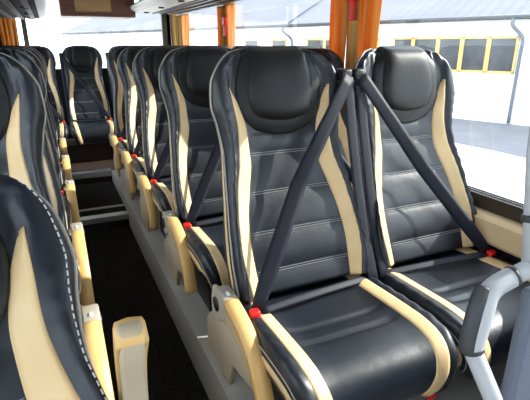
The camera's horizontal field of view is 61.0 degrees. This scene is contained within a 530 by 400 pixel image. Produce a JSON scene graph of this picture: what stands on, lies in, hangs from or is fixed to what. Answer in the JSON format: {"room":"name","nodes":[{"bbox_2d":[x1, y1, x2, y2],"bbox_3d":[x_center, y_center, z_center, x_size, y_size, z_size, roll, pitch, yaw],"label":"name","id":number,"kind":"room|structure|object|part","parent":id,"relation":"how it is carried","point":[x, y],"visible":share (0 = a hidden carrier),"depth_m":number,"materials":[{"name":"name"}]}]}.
{"room":"vehicle interior","nodes":[
{"label":"vehicle interior","id":0,"kind":"room"},
{"bbox_2d":[0,13,170,138],"bbox_3d":[-2.179,-1.518,5.678,2.061,1.932,0.055,-8,21,-23],"label":"wall","id":1,"kind":"structure","parent":0,"point":[105,77],"depth_m":5.70,"materials":[{"name":"black plastic"}]},
{"bbox_2d":[0,17,19,44],"bbox_3d":[-2.871,-1.732,5.099,0.184,0.782,0.049,-8,21,-23],"label":"curtain","id":2,"kind":"object","parent":1,"relation":"hanging from","point":[8,27],"visible":0.32,"depth_m":5.04,"materials":[{"name":"orange fabric"}]},
{"bbox_2d":[20,18,29,44],"bbox_3d":[-2.763,-1.931,5.183,0.051,0.828,0.064,-8,21,-23],"label":"trim","id":3,"kind":"structure","parent":1,"relation":"attached to","point":[23,21],"depth_m":5.16,"materials":[{"name":"brown"}]},
{"bbox_2d":[160,13,167,44],"bbox_3d":[-1.297,-2.150,5.818,0.064,0.828,0.064,-8,21,-23],"label":"trim","id":4,"kind":"structure","parent":1,"relation":"attached to","point":[163,16],"depth_m":5.78,"materials":[{"name":"brown"}]},
{"bbox_2d":[67,142,113,162],"bbox_3d":[-1.540,-0.525,4.730,1.840,0.175,0.028,-8,21,-23],"label":"trim","id":5,"kind":"structure","parent":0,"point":[98,151],"depth_m":4.61,"materials":[{"name":"black"}]},
{"bbox_2d":[75,181,129,231],"bbox_3d":[-1.443,0.055,3.853,0.432,0.147,0.984,-8,21,-23],"label":"floor","id":6,"kind":"structure","parent":0,"point":[98,194],"depth_m":3.75,"materials":[{"name":"carpet"}]},
{"bbox_2d":[79,204,124,211],"bbox_3d":[-1.324,0.067,3.583,0.396,0.009,0.037,-8,21,-23],"label":"trim","id":7,"kind":"structure","parent":6,"relation":"on","point":[119,205],"depth_m":3.59,"materials":[{"name":"grey plastic"}]},
{"bbox_2d":[80,211,128,225],"bbox_3d":[-1.247,0.141,3.431,0.396,0.047,0.074,-8,21,-23],"label":"trim","id":8,"kind":"structure","parent":6,"relation":"attached to","point":[108,217],"depth_m":3.41,"materials":[{"name":"silver metal"}]},
{"bbox_2d":[85,226,208,399],"bbox_3d":[-0.088,1.065,1.073,0.432,0.046,5.520,-8,21,-23],"label":"floor","id":9,"kind":"structure","parent":0,"point":[124,285],"depth_m":2.41,"materials":[{"name":"carpet"}]},
{"bbox_2d":[67,136,506,399],"bbox_3d":[-0.434,0.519,2.350,2.061,0.248,8.326,-8,21,-23],"label":"floor","id":10,"kind":"structure","parent":0,"point":[189,313],"depth_m":2.05,"materials":[{"name":"grey plastic"}]},
{"bbox_2d":[23,45,68,143],"bbox_3d":[-2.277,-0.969,4.555,0.455,1.128,0.793,-8,21,-23],"label":"seat","id":11,"kind":"object","parent":10,"relation":"on","point":[53,94],"visible":0.31,"depth_m":4.70,"materials":[{"name":"black leather"}]},
{"bbox_3d":[-2.362,-1.185,4.677,0.413,0.782,0.384,-8,21,-23],"label":"backrest","id":12,"kind":"part","parent":11,"relation":"part of","materials":[{"name":"black leather"}]},
{"bbox_3d":[-2.080,-0.686,4.590,0.064,0.186,0.517,-8,21,-23],"label":"cushion trim","id":13,"kind":"part","parent":11,"relation":"part of","materials":[{"name":"beige leather"}]},
{"bbox_2d":[55,123,68,143],"bbox_3d":[-2.220,-0.666,4.528,0.451,0.191,0.520,-8,21,-23],"label":"cushion","id":14,"kind":"object","parent":11,"relation":"on","point":[62,129],"depth_m":4.39,"materials":[{"name":"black leather"}]},
{"bbox_2d":[59,45,115,144],"bbox_3d":[-1.852,-1.032,4.739,0.455,1.128,0.793,-8,21,-23],"label":"seat","id":15,"kind":"object","parent":10,"relation":"on","point":[86,99],"visible":0.97,"depth_m":4.80,"materials":[{"name":"black leather"}]},
{"bbox_3d":[-1.936,-0.707,4.653,0.064,0.186,0.517,-8,21,-23],"label":"cushion trim","id":16,"kind":"part","parent":15,"relation":"part of","materials":[{"name":"beige leather"}]},
{"bbox_3d":[-1.937,-1.249,4.861,0.413,0.782,0.384,-8,21,-23],"label":"backrest","id":17,"kind":"part","parent":15,"relation":"part of","materials":[{"name":"black leather"}]},
{"bbox_2d":[69,119,115,144],"bbox_3d":[-1.795,-0.729,4.712,0.451,0.191,0.520,-8,21,-23],"label":"cushion","id":18,"kind":"object","parent":15,"relation":"on","point":[96,130],"depth_m":4.53,"materials":[{"name":"black leather"}]},
{"bbox_3d":[-1.655,-0.749,4.774,0.064,0.186,0.517,-8,21,-23],"label":"cushion trim","id":19,"kind":"part","parent":15,"relation":"part of","materials":[{"name":"beige leather"}]},
{"bbox_2d":[72,168,111,179],"bbox_3d":[-1.658,-0.242,4.248,0.396,0.056,0.078,-8,21,-23],"label":"trim","id":20,"kind":"structure","parent":10,"relation":"attached to","point":[101,172],"depth_m":4.23,"materials":[{"name":"silver metal"}]},
{"bbox_2d":[105,45,122,110],"bbox_3d":[-1.429,-1.095,4.922,0.455,1.128,0.793,-8,21,-23],"label":"seat","id":21,"kind":"object","parent":10,"relation":"on","point":[106,54],"visible":0.02,"depth_m":4.92,"materials":[{"name":"black leather"}]},
{"bbox_2d":[106,45,139,176],"bbox_3d":[-1.057,-0.735,3.876,0.577,1.128,0.800,-8,21,-23],"label":"seat","id":22,"kind":"object","parent":10,"relation":"on","point":[119,142],"visible":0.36,"depth_m":3.90,"materials":[{"name":"black leather"}]},
{"bbox_3d":[-1.123,-0.955,4.008,0.482,0.782,0.383,-8,21,-23],"label":"backrest","id":23,"kind":"part","parent":22,"relation":"part of","materials":[{"name":"black leather"}]},
{"bbox_3d":[-1.307,-0.362,3.999,0.020,0.342,0.524,-8,21,-23],"label":"panel","id":24,"kind":"part","parent":22,"relation":"part of","materials":[{"name":"grey plastic"}]},
{"bbox_2d":[117,138,128,151],"bbox_3d":[-0.981,-0.436,3.859,0.526,0.191,0.520,-8,21,-23],"label":"cushion","id":25,"kind":"object","parent":22,"relation":"on","point":[121,142],"depth_m":3.69,"materials":[{"name":"black leather"}]},
{"bbox_2d":[117,45,170,199],"bbox_3d":[-0.769,-0.531,3.283,0.577,1.128,0.800,-8,21,-23],"label":"seat","id":26,"kind":"object","parent":10,"relation":"on","point":[133,160],"visible":0.32,"depth_m":3.30,"materials":[{"name":"black leather"}]},
{"bbox_3d":[-1.020,-0.157,3.406,0.020,0.342,0.524,-8,21,-23],"label":"panel","id":27,"kind":"part","parent":26,"relation":"part of","materials":[{"name":"grey plastic"}]},
{"bbox_3d":[-0.836,-0.750,3.415,0.482,0.782,0.384,-8,21,-23],"label":"backrest","id":28,"kind":"part","parent":26,"relation":"part of","materials":[{"name":"black leather"}]},
{"bbox_3d":[-0.858,-0.206,3.196,0.074,0.186,0.517,-8,21,-23],"label":"cushion trim","id":29,"kind":"part","parent":26,"relation":"part of","materials":[{"name":"beige leather"}]},
{"bbox_2d":[130,154,170,178],"bbox_3d":[-0.694,-0.231,3.266,0.526,0.191,0.520,-8,21,-23],"label":"cushion","id":30,"kind":"object","parent":26,"relation":"on","point":[136,160],"depth_m":3.09,"materials":[{"name":"black leather"}]},
{"bbox_2d":[132,46,222,237],"bbox_3d":[-0.480,-0.324,2.681,0.577,1.128,0.800,-8,21,-23],"label":"seat","id":31,"kind":"object","parent":10,"relation":"on","point":[155,192],"visible":0.38,"depth_m":2.71,"materials":[{"name":"black leather"}]},
{"bbox_3d":[-0.758,-0.522,2.762,0.076,0.738,0.306,-1,19,-4],"label":"trim","id":32,"kind":"part","parent":31,"relation":"part of","materials":[{"name":"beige leather"}]},
{"bbox_3d":[-0.731,0.050,2.804,0.020,0.342,0.524,-8,21,-23],"label":"panel","id":33,"kind":"part","parent":31,"relation":"part of","materials":[{"name":"grey plastic"}]},
{"bbox_3d":[-0.546,-0.543,2.813,0.482,0.782,0.383,-8,21,-23],"label":"backrest","id":34,"kind":"part","parent":31,"relation":"part of","materials":[{"name":"black leather"}]},
{"bbox_3d":[-0.612,0.026,2.562,0.059,0.122,0.396,-8,21,-23],"label":"cushion trim","id":35,"kind":"part","parent":31,"relation":"part of","materials":[{"name":"beige leather"}]},
{"bbox_3d":[-0.568,0.002,2.595,0.074,0.186,0.517,-8,21,-23],"label":"cushion trim","id":36,"kind":"part","parent":31,"relation":"part of","materials":[{"name":"beige leather"}]},
{"bbox_2d":[148,178,222,217],"bbox_3d":[-0.404,-0.024,2.664,0.526,0.191,0.520,-8,21,-23],"label":"cushion","id":37,"kind":"object","parent":31,"relation":"on","point":[160,194],"depth_m":2.48,"materials":[{"name":"black leather"}]},
{"bbox_2d":[159,46,234,310],"bbox_3d":[-0.171,-0.103,2.040,0.577,1.128,0.800,-8,21,-23],"label":"seat","id":38,"kind":"object","parent":10,"relation":"on","point":[194,247],"visible":0.57,"depth_m":2.08,"materials":[{"name":"black leather"}]},
{"bbox_3d":[-0.449,-0.301,2.120,0.076,0.738,0.306,-1,19,-4],"label":"trim","id":39,"kind":"part","parent":38,"relation":"part of","materials":[{"name":"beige leather"}]},
{"bbox_3d":[-0.422,0.271,2.163,0.020,0.342,0.524,-8,21,-23],"label":"panel","id":40,"kind":"part","parent":38,"relation":"part of","materials":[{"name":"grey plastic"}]},
{"bbox_3d":[-0.379,0.219,1.979,0.041,0.231,0.377,-8,21,-23],"label":"armrest","id":41,"kind":"part","parent":38,"relation":"part of","materials":[{"name":"beige plastic"}]},
{"bbox_3d":[-0.238,-0.322,2.172,0.482,0.782,0.383,-8,21,-23],"label":"backrest","id":42,"kind":"part","parent":38,"relation":"part of","materials":[{"name":"black leather"}]},
{"bbox_3d":[-0.304,0.246,1.921,0.059,0.122,0.396,-8,21,-23],"label":"cushion trim","id":43,"kind":"part","parent":38,"relation":"part of","materials":[{"name":"beige leather"}]},
{"bbox_2d":[179,214,226,286],"bbox_3d":[-0.096,0.197,2.023,0.526,0.191,0.520,-8,21,-23],"label":"cushion","id":44,"kind":"object","parent":38,"relation":"on","point":[202,238],"depth_m":1.85,"materials":[{"name":"black leather"}]},
{"bbox_3d":[-0.260,0.223,1.953,0.074,0.186,0.517,-8,21,-23],"label":"cushion trim","id":45,"kind":"part","parent":38,"relation":"part of","materials":[{"name":"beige leather"}]},
{"bbox_2d":[229,45,253,48],"bbox_3d":[0.022,-0.399,2.900,0.531,1.128,0.793,-8,21,-23],"label":"seat","id":46,"kind":"object","parent":10,"relation":"on","point":[242,46],"visible":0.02,"depth_m":2.95,"materials":[{"name":"black leather"}]},
{"bbox_2d":[296,46,353,194],"bbox_3d":[0.331,-0.178,2.259,0.531,1.128,0.793,-8,21,-23],"label":"seat","id":47,"kind":"object","parent":10,"relation":"on","point":[332,57],"visible":0.06,"depth_m":2.41,"materials":[{"name":"black leather"}]},
{"bbox_3d":[0.246,-0.394,2.381,0.482,0.782,0.383,-8,21,-23],"label":"backrest","id":48,"kind":"part","parent":47,"relation":"part of","materials":[{"name":"black leather"}]},
{"bbox_2d":[207,46,457,399],"bbox_3d":[0.141,0.121,1.391,0.577,1.128,0.800,-8,21,-23],"label":"seat","id":49,"kind":"object","parent":10,"relation":"on","point":[305,312],"visible":1,"depth_m":1.43,"materials":[{"name":"black leather"}]},
{"bbox_3d":[-0.137,-0.078,1.471,0.076,0.738,0.306,-1,19,-4],"label":"trim","id":50,"kind":"part","parent":49,"relation":"part of","materials":[{"name":"beige leather"}]},
{"bbox_3d":[-0.109,0.494,1.514,0.020,0.342,0.524,-8,21,-23],"label":"panel","id":51,"kind":"part","parent":49,"relation":"part of","materials":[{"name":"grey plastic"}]},
{"bbox_3d":[-0.067,0.443,1.330,0.041,0.231,0.377,-8,21,-23],"label":"armrest","id":52,"kind":"part","parent":49,"relation":"part of","materials":[{"name":"beige plastic"}]},
{"bbox_3d":[0.009,0.470,1.272,0.059,0.122,0.396,-8,21,-23],"label":"cushion trim","id":53,"kind":"part","parent":49,"relation":"part of","materials":[{"name":"beige leather"}]},
{"bbox_3d":[0.075,-0.099,1.522,0.482,0.782,0.384,-8,21,-23],"label":"backrest","id":54,"kind":"part","parent":49,"relation":"part of","materials":[{"name":"black leather"}]},
{"bbox_3d":[0.053,0.446,1.304,0.074,0.186,0.517,-8,21,-23],"label":"cushion trim","id":55,"kind":"part","parent":49,"relation":"part of","materials":[{"name":"beige leather"}]},
{"bbox_2d":[239,273,457,399],"bbox_3d":[0.217,0.420,1.373,0.526,0.191,0.520,-8,21,-23],"label":"cushion","id":56,"kind":"object","parent":49,"relation":"on","point":[328,336],"depth_m":1.24,"materials":[{"name":"black leather"}]},
{"bbox_3d":[0.380,0.397,1.446,0.074,0.186,0.517,-8,21,-23],"label":"cushion trim","id":57,"kind":"part","parent":49,"relation":"part of","materials":[{"name":"beige leather"}]},
{"bbox_3d":[0.477,0.555,1.297,0.031,0.028,0.028,-8,21,-23],"label":"release lever","id":58,"kind":"part","parent":49,"relation":"part of","materials":[{"name":"red plastic"}]},
{"bbox_2d":[349,46,529,378],"bbox_3d":[0.643,0.046,1.610,0.531,1.128,0.792,-8,21,-23],"label":"seat","id":59,"kind":"object","parent":10,"relation":"on","point":[428,246],"visible":0.84,"depth_m":1.67,"materials":[{"name":"black leather"}]},
{"bbox_3d":[0.558,-0.171,1.732,0.482,0.782,0.384,-8,21,-23],"label":"backrest","id":60,"kind":"part","parent":59,"relation":"part of","materials":[{"name":"black leather"}]},
{"bbox_3d":[0.536,0.374,1.513,0.074,0.186,0.517,-8,21,-23],"label":"cushion trim","id":61,"kind":"part","parent":59,"relation":"part of","materials":[{"name":"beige leather"}]},
{"bbox_2d":[376,246,529,378],"bbox_3d":[0.700,0.348,1.583,0.526,0.191,0.520,-8,21,-23],"label":"cushion","id":62,"kind":"object","parent":59,"relation":"on","point":[442,280],"depth_m":1.54,"materials":[{"name":"black leather"}]},
{"bbox_3d":[0.492,0.398,1.481,0.059,0.122,0.396,-8,21,-23],"label":"cushion trim","id":63,"kind":"part","parent":59,"relation":"part of","materials":[{"name":"beige leather"}]},
{"bbox_3d":[0.863,0.325,1.655,0.074,0.186,0.517,-8,21,-23],"label":"cushion trim","id":64,"kind":"part","parent":59,"relation":"part of","materials":[{"name":"beige leather"}]},
{"bbox_2d":[459,127,529,399],"bbox_3d":[0.708,0.113,0.842,0.840,1.501,0.268,-8,21,-23],"label":"grab rail","id":65,"kind":"object","parent":10,"relation":"on","point":[484,298],"visible":1,"depth_m":0.72,"materials":[{"name":"grey metal"}]},
{"bbox_3d":[0.405,0.566,0.795,0.191,0.662,0.030,13,23,34],"label":"leg","id":66,"kind":"part","parent":65,"relation":"part of","materials":[{"name":"grey metal"}]},
{"bbox_3d":[0.762,0.454,1.026,0.690,0.736,0.028,-8,21,-23],"label":"guard panel","id":67,"kind":"part","parent":65,"relation":"part of","materials":[{"name":"blue"}]},
{"bbox_3d":[0.745,0.067,0.862,0.744,0.056,0.040,-8,21,-22],"label":"rail","id":68,"kind":"part","parent":65,"relation":"part of","materials":[{"name":"grey metal"}]},
{"bbox_3d":[0.434,-0.241,0.673,0.030,0.722,0.129,-1,19,-2],"label":"post","id":69,"kind":"part","parent":65,"relation":"part of","materials":[{"name":"grey metal"}]},
{"bbox_2d":[175,13,523,262],"bbox_3d":[0.528,-0.429,2.489,0.055,1.950,8.326,-8,21,-23],"label":"wall","id":70,"kind":"structure","parent":0,"point":[499,252],"depth_m":1.74,"materials":[{"name":"black plastic"}]},
{"bbox_2d":[170,14,176,45],"bbox_3d":[-1.166,-1.920,5.875,0.046,0.931,0.212,-8,21,-23],"label":"trim","id":71,"kind":"structure","parent":70,"relation":"attached to","point":[172,26],"depth_m":5.76,"materials":[{"name":"beige fabric"}]},
{"bbox_2d":[174,15,182,45],"bbox_3d":[-1.038,-1.784,5.518,0.046,0.883,0.368,-8,21,-23],"label":"curtain","id":72,"kind":"object","parent":70,"relation":"hanging from","point":[177,19],"visible":0.43,"depth_m":5.41,"materials":[{"name":"orange fabric"}]},
{"bbox_2d":[129,0,241,14],"bbox_3d":[-0.015,-1.353,2.572,0.615,0.229,5.787,-8,21,-23],"label":"luggage rack","id":73,"kind":"object","parent":70,"relation":"attached to","point":[170,7],"visible":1,"depth_m":4.18,"materials":[{"name":"white"}]},
{"bbox_3d":[-0.283,-1.274,2.469,0.025,0.025,5.787,-8,21,-23],"label":"edge rail","id":74,"kind":"part","parent":73,"relation":"part of","materials":[{"name":"silver metal"}]},
{"bbox_2d":[131,0,192,13],"bbox_3d":[-0.184,-1.259,2.522,0.216,0.071,5.787,-8,21,-23],"label":"tray","id":75,"kind":"object","parent":73,"relation":"on","point":[141,6],"depth_m":4.24,"materials":[{"name":"white"}]},
{"bbox_2d":[168,0,228,12],"bbox_3d":[0.089,-1.290,2.644,0.386,0.037,5.787,-8,21,-23],"label":"tray","id":76,"kind":"object","parent":73,"relation":"on","point":[191,5],"depth_m":4.04,"materials":[{"name":"white plastic"}]},
{"bbox_2d":[182,14,189,44],"bbox_3d":[-0.908,-1.691,5.249,0.037,0.883,0.258,-8,21,-23],"label":"curtain","id":77,"kind":"object","parent":70,"relation":"hanging from","point":[185,17],"visible":0.37,"depth_m":5.13,"materials":[{"name":"orange fabric"}]},
{"bbox_2d":[217,6,224,45],"bbox_3d":[-0.406,-1.335,4.213,0.037,0.883,0.166,-8,21,-23],"label":"curtain","id":78,"kind":"object","parent":70,"relation":"hanging from","point":[220,9],"visible":0.41,"depth_m":4.10,"materials":[{"name":"orange fabric"}]},
{"bbox_2d":[222,17,226,35],"bbox_3d":[-0.356,-1.544,4.010,0.041,0.161,0.059,-8,21,-23],"label":"hammer","id":79,"kind":"object","parent":70,"relation":"attached to","point":[224,19],"visible":0.91,"depth_m":4.00,"materials":[{"name":"red plastic"}]},
{"bbox_3d":[-0.357,-1.514,4.020,0.026,0.097,0.026,-8,21,-23],"label":"handle","id":80,"kind":"part","parent":79,"relation":"part of","materials":[{"name":"red plastic"}]},
{"bbox_2d":[223,2,233,46],"bbox_3d":[-0.321,-1.320,4.131,0.046,0.931,0.166,-8,21,-23],"label":"trim","id":81,"kind":"structure","parent":70,"relation":"attached to","point":[226,37],"depth_m":4.05,"materials":[{"name":"gold metal"}]},
{"bbox_2d":[226,3,235,46],"bbox_3d":[-0.293,-1.254,3.980,0.037,0.883,0.175,-8,21,-23],"label":"curtain","id":82,"kind":"object","parent":70,"relation":"hanging from","point":[231,8],"visible":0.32,"depth_m":3.86,"materials":[{"name":"orange fabric"}]},
{"bbox_2d":[329,0,348,63],"bbox_3d":[0.403,-0.760,2.545,0.037,0.883,0.166,-8,21,-23],"label":"curtain","id":83,"kind":"object","parent":70,"relation":"hanging from","point":[339,9],"visible":0.41,"depth_m":2.46,"materials":[{"name":"orange fabric"}]},
{"bbox_2d":[344,0,360,107],"bbox_3d":[0.495,-0.740,2.446,0.046,0.931,0.147,-8,21,-23],"label":"trim","id":84,"kind":"structure","parent":70,"relation":"attached to","point":[353,26],"depth_m":2.41,"materials":[{"name":"beige fabric"}]},
{"bbox_2d":[347,0,358,20],"bbox_3d":[0.453,-1.013,2.327,0.041,0.161,0.059,-8,21,-23],"label":"hammer","id":85,"kind":"object","parent":70,"relation":"attached to","point":[351,2],"visible":1,"depth_m":2.33,"materials":[{"name":"red plastic"}]},
{"bbox_3d":[0.452,-0.982,2.337,0.026,0.097,0.026,-8,21,-23],"label":"handle","id":86,"kind":"part","parent":85,"relation":"part of","materials":[{"name":"red plastic"}]},
{"bbox_2d":[357,0,381,59],"bbox_3d":[0.513,-0.681,2.315,0.037,0.883,0.166,-8,21,-23],"label":"curtain","id":87,"kind":"object","parent":70,"relation":"hanging from","point":[370,10],"visible":0.32,"depth_m":2.23,"materials":[{"name":"orange fabric"}]},
{"bbox_2d":[470,190,523,223],"bbox_3d":[0.498,-0.253,2.535,0.011,0.056,8.326,-8,21,-23],"label":"trim","id":88,"kind":"structure","parent":70,"relation":"attached to","point":[507,210],"depth_m":1.72,"materials":[{"name":"brown"}]},
{"bbox_2d":[474,206,522,258],"bbox_3d":[0.544,-0.123,2.415,0.057,0.112,8.004,-8,21,-23],"label":"trim","id":89,"kind":"structure","parent":70,"relation":"attached to","point":[500,232],"depth_m":1.68,"materials":[{"name":"beige plastic"}]},
{"bbox_3d":[-0.732,0.890,1.273,0.570,0.248,6.504,-8,21,-23],"label":"floor","id":90,"kind":"structure","parent":0,"visible":0},
{"bbox_2d":[0,45,67,162],"bbox_3d":[-1.871,-0.600,3.485,0.577,1.128,0.800,-8,21,-23],"label":"seat","id":91,"kind":"object","parent":90,"relation":"on","point":[62,146],"visible":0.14,"depth_m":3.63,"materials":[{"name":"black leather"}]},
{"bbox_3d":[-1.976,-0.814,3.600,0.482,0.782,0.383,-8,21,-23],"label":"backrest","id":92,"kind":"part","parent":91,"relation":"part of","materials":[{"name":"black leather"}]},
{"bbox_2d":[58,144,61,162],"bbox_3d":[-1.834,-0.295,3.451,0.526,0.191,0.520,-8,21,-23],"label":"cushion","id":93,"kind":"object","parent":91,"relation":"on","point":[60,146],"depth_m":3.43,"materials":[{"name":"black leather"}]},
{"bbox_2d":[0,46,79,228],"bbox_3d":[-1.304,-0.197,2.315,0.577,1.128,0.800,-8,21,-23],"label":"seat","id":94,"kind":"object","parent":90,"relation":"on","point":[69,191],"visible":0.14,"depth_m":2.45,"materials":[{"name":"black leather"}]},
{"bbox_3d":[-1.409,-0.411,2.430,0.482,0.782,0.383,-8,21,-23],"label":"backrest","id":95,"kind":"part","parent":94,"relation":"part of","materials":[{"name":"black leather"}]},
{"bbox_2d":[61,189,70,228],"bbox_3d":[-1.267,0.108,2.281,0.526,0.191,0.520,-8,21,-23],"label":"cushion","id":96,"kind":"object","parent":94,"relation":"on","point":[66,194],"depth_m":2.32,"materials":[{"name":"black leather"}]},
{"bbox_2d":[7,45,72,187],"bbox_3d":[-1.588,-0.399,2.900,0.577,1.128,0.800,-8,21,-23],"label":"seat","id":97,"kind":"object","parent":90,"relation":"on","point":[65,166],"visible":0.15,"depth_m":3.05,"materials":[{"name":"black leather"}]},
{"bbox_3d":[-1.692,-0.613,3.015,0.482,0.782,0.384,-8,21,-23],"label":"backrest","id":98,"kind":"part","parent":97,"relation":"part of","materials":[{"name":"black leather"}]},
{"bbox_2d":[60,163,64,187],"bbox_3d":[-1.550,-0.094,2.866,0.526,0.191,0.520,-8,21,-23],"label":"cushion","id":99,"kind":"object","parent":97,"relation":"on","point":[62,165],"depth_m":2.86,"materials":[{"name":"black leather"}]},
{"bbox_2d":[0,48,94,305],"bbox_3d":[-1.005,0.015,1.698,0.577,1.128,0.800,-8,21,-23],"label":"seat","id":100,"kind":"object","parent":90,"relation":"on","point":[76,233],"visible":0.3,"depth_m":1.84,"materials":[{"name":"black leather"}]},
{"bbox_3d":[-1.110,-0.199,1.813,0.482,0.782,0.384,-8,21,-23],"label":"backrest","id":101,"kind":"part","parent":100,"relation":"part of","materials":[{"name":"black leather"}]},
{"bbox_3d":[-0.838,0.326,2.002,0.020,0.342,0.524,-8,21,-23],"label":"panel","id":102,"kind":"part","parent":100,"relation":"part of","materials":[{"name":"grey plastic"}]},
{"bbox_2d":[69,237,80,294],"bbox_3d":[-0.968,0.320,1.664,0.526,0.191,0.520,-8,21,-23],"label":"cushion","id":103,"kind":"object","parent":100,"relation":"on","point":[75,241],"depth_m":1.75,"materials":[{"name":"black leather"}]},
{"bbox_2d":[0,52,114,399],"bbox_3d":[-0.707,0.228,1.081,0.577,1.128,0.800,-8,21,-23],"label":"seat","id":104,"kind":"object","parent":90,"relation":"on","point":[23,115],"visible":0.36,"depth_m":1.23,"materials":[{"name":"black leather"}]},
{"bbox_3d":[-0.811,0.014,1.196,0.482,0.782,0.384,-8,21,-23],"label":"backrest","id":105,"kind":"part","parent":104,"relation":"part of","materials":[{"name":"black leather"}]},
{"bbox_2d":[0,173,148,399],"bbox_3d":[-0.216,0.540,0.367,0.531,0.960,1.075,-16,25,-39],"label":"seat","id":106,"kind":"object","parent":90,"relation":"on","point":[44,355],"visible":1,"depth_m":0.58,"materials":[{"name":"black leather"}]},
{"bbox_3d":[-0.147,0.346,0.565,0.030,0.422,0.180,-8,21,-23],"label":"armrest","id":107,"kind":"part","parent":106,"relation":"part of","materials":[{"name":"beige plastic"}]},
{"bbox_3d":[-0.453,-1.230,1.792,2.171,0.055,8.418,-8,21,-23],"label":"ceiling","id":108,"kind":"structure","parent":0,"visible":0},
{"bbox_2d":[57,0,135,19],"bbox_3d":[-1.899,-2.168,5.065,0.773,0.221,0.534,-8,21,-23],"label":"locker","id":109,"kind":"object","parent":108,"relation":"attached to","point":[70,9],"visible":0.98,"depth_m":4.86,"materials":[{"name":"brown wood"}]},
{"bbox_3d":[-1.844,-2.109,4.817,0.368,0.170,0.028,-8,21,-23],"label":"door panel","id":110,"kind":"part","parent":109,"relation":"part of","materials":[{"name":"brown wood"}]},
{"bbox_3d":[-1.795,-2.006,4.880,0.745,0.020,0.014,-8,21,-23],"label":"molding","id":111,"kind":"part","parent":109,"relation":"part of","materials":[{"name":"brown wood"}]},
{"bbox_3d":[-1.396,-0.142,1.656,0.055,1.950,8.326,-8,21,-23],"label":"wall","id":112,"kind":"structure","parent":0,"visible":0},
{"bbox_2d":[0,0,46,19],"bbox_3d":[-1.329,-1.079,2.029,0.615,0.229,5.787,-8,21,-23],"label":"luggage rack","id":113,"kind":"object","parent":112,"relation":"attached to","point":[10,9],"visible":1,"depth_m":3.46,"materials":[{"name":"white"}]},
{"bbox_2d":[35,0,44,17],"bbox_3d":[-1.090,-1.049,2.156,0.064,0.064,5.787,-8,21,-23],"label":"tray","id":114,"kind":"object","parent":113,"relation":"on","point":[39,4],"depth_m":3.54,"materials":[{"name":"white"}]},
{"label":"outside","id":115,"kind":"structure","parent":0,"visible":0},
{"bbox_2d":[452,118,529,157],"bbox_3d":[3.458,-1.194,10.792,49.885,0.009,11.459,17,25,41],"label":"road","id":116,"kind":"structure","parent":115,"point":[511,139],"depth_m":12.52,"materials":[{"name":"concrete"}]},
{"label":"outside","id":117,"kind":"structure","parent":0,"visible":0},
{"bbox_2d":[56,61,525,203],"bbox_3d":[2.618,-3.029,16.279,128.800,0.092,138.000,-8,21,-23],"label":"ground","id":118,"kind":"structure","parent":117,"point":[495,172],"depth_m":9.07,"materials":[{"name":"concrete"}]},
{"bbox_2d":[60,0,529,125],"bbox_3d":[3.890,-7.973,22.369,44.896,5.292,9.102,17,26,41],"label":"building","id":119,"kind":"structure","parent":118,"relation":"on","point":[485,44],"depth_m":15.39,"materials":[{"name":"white paint"}]},
{"bbox_3d":[-0.609,-7.011,21.259,0.796,0.980,0.023,17,26,41],"label":"pane","id":120,"kind":"part","parent":119,"relation":"part of","materials":[{"name":"grey glass"}]},
{"bbox_3d":[0.652,-6.617,20.114,0.796,0.980,0.023,17,26,41],"label":"pane","id":121,"kind":"part","parent":119,"relation":"part of","materials":[{"name":"grey glass"}]},
{"bbox_3d":[2.111,-6.160,18.788,0.796,0.980,0.023,17,26,41],"label":"pane","id":122,"kind":"part","parent":119,"relation":"part of","materials":[{"name":"grey glass"}]},
{"bbox_3d":[4.947,-5.273,16.212,0.658,0.980,0.023,17,26,41],"label":"pane","id":123,"kind":"part","parent":119,"relation":"part of","materials":[{"name":"grey glass"}]},
{"bbox_3d":[5.554,-5.083,15.660,0.777,0.980,0.023,17,26,41],"label":"pane","id":124,"kind":"part","parent":119,"relation":"part of","materials":[{"name":"grey glass"}]},
{"bbox_3d":[6.171,-4.890,15.100,0.685,0.980,0.023,17,26,41],"label":"pane","id":125,"kind":"part","parent":119,"relation":"part of","materials":[{"name":"grey glass"}]},
{"bbox_3d":[6.765,-4.704,14.560,0.713,0.980,0.023,17,26,41],"label":"pane","id":126,"kind":"part","parent":119,"relation":"part of","materials":[{"name":"grey glass"}]},
{"bbox_3d":[7.375,-4.513,14.006,0.731,0.980,0.023,17,26,41],"label":"pane","id":127,"kind":"part","parent":119,"relation":"part of","materials":[{"name":"grey glass"}]}
]}

